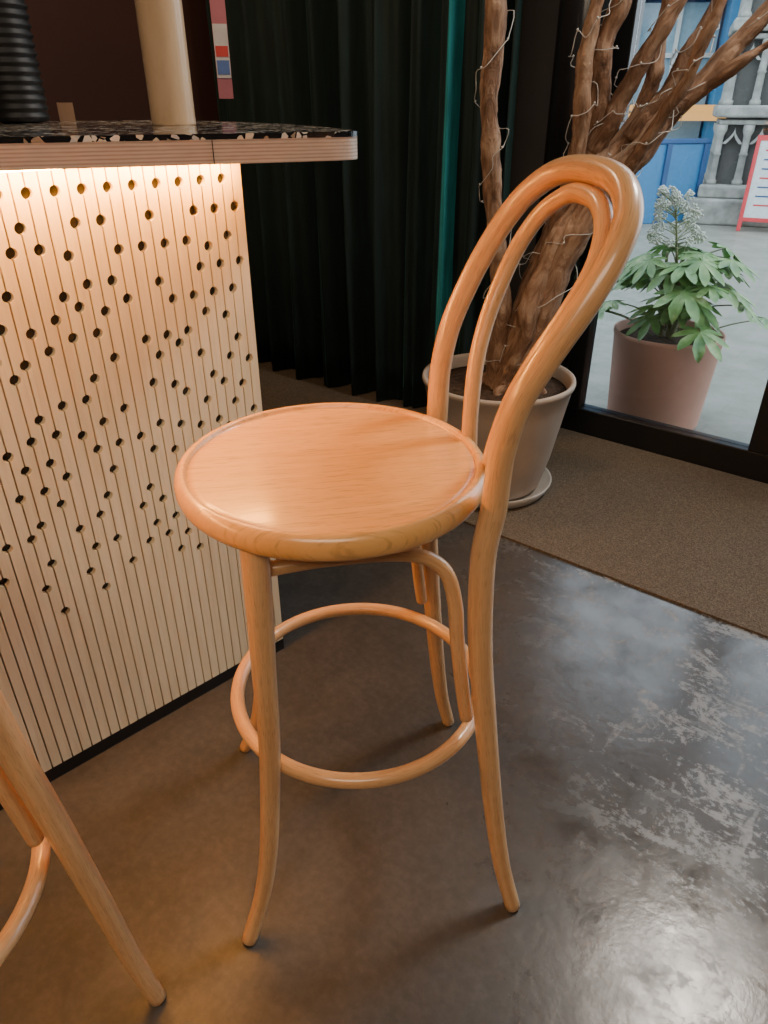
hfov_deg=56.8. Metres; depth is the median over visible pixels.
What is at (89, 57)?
wall
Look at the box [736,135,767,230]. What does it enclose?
sandwich board
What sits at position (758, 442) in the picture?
mullion
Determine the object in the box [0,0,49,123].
ribbed vase
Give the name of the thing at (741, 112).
facade
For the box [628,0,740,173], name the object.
shopfront
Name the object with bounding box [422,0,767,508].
potted tree
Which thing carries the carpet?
on the floor
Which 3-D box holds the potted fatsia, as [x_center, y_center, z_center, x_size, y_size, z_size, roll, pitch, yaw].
[1.266,-0.859,3.013,0.808,0.974,0.707,-19,35,-30]
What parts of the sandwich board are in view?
rail, rail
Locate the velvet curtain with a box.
[206,0,522,407]
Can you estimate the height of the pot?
0.408 m
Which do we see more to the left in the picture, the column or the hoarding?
the column
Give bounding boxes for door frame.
[560,403,767,483]
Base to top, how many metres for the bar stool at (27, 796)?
1.176 m
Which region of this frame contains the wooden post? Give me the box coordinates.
[134,0,195,125]
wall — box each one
[24,0,219,120]
[506,0,583,368]
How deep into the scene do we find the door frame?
2.81 m
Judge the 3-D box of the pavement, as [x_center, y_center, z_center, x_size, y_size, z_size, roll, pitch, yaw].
[12.122,-3.240,8.212,24.000,0.100,23.212,22,36,33]
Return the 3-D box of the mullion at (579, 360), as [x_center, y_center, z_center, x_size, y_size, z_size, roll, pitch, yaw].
[0.814,-1.519,2.429,0.070,2.438,0.070,22,36,33]
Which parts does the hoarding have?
post, cap rail, post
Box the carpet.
[258,361,767,637]
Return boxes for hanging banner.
[209,0,233,98]
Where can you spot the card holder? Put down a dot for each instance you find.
(65, 110)
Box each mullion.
[568,0,645,407]
[748,380,767,454]
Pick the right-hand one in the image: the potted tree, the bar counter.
the potted tree
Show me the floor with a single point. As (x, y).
(632, 723)
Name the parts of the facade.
cornice, cornice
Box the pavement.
[585,222,767,443]
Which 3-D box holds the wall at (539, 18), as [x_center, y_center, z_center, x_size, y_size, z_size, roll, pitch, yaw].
[0.077,-1.903,2.955,1.890,2.800,0.101,22,37,33]
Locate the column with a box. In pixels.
[535,0,609,435]
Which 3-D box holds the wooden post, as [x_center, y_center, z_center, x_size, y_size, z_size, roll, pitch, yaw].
[-0.432,-1.494,1.060,0.088,1.610,0.088,0,30,0]
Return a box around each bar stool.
[0,688,165,1006]
[174,154,643,947]
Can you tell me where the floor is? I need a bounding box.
[0,523,767,1023]
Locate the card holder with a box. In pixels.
[57,103,75,120]
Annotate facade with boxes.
[685,0,767,227]
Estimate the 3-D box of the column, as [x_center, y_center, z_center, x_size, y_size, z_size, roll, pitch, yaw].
[0.655,-1.547,2.340,0.176,2.800,0.176,0,30,0]
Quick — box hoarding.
[635,138,711,223]
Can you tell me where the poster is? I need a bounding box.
[743,141,767,218]
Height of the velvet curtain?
2.748 m
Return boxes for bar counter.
[0,120,357,810]
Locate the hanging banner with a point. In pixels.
(217, 7)
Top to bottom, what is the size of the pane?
2.438 m
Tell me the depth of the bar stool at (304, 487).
0.99 m
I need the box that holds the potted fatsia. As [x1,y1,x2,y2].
[598,185,767,429]
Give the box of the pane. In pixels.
[582,2,742,445]

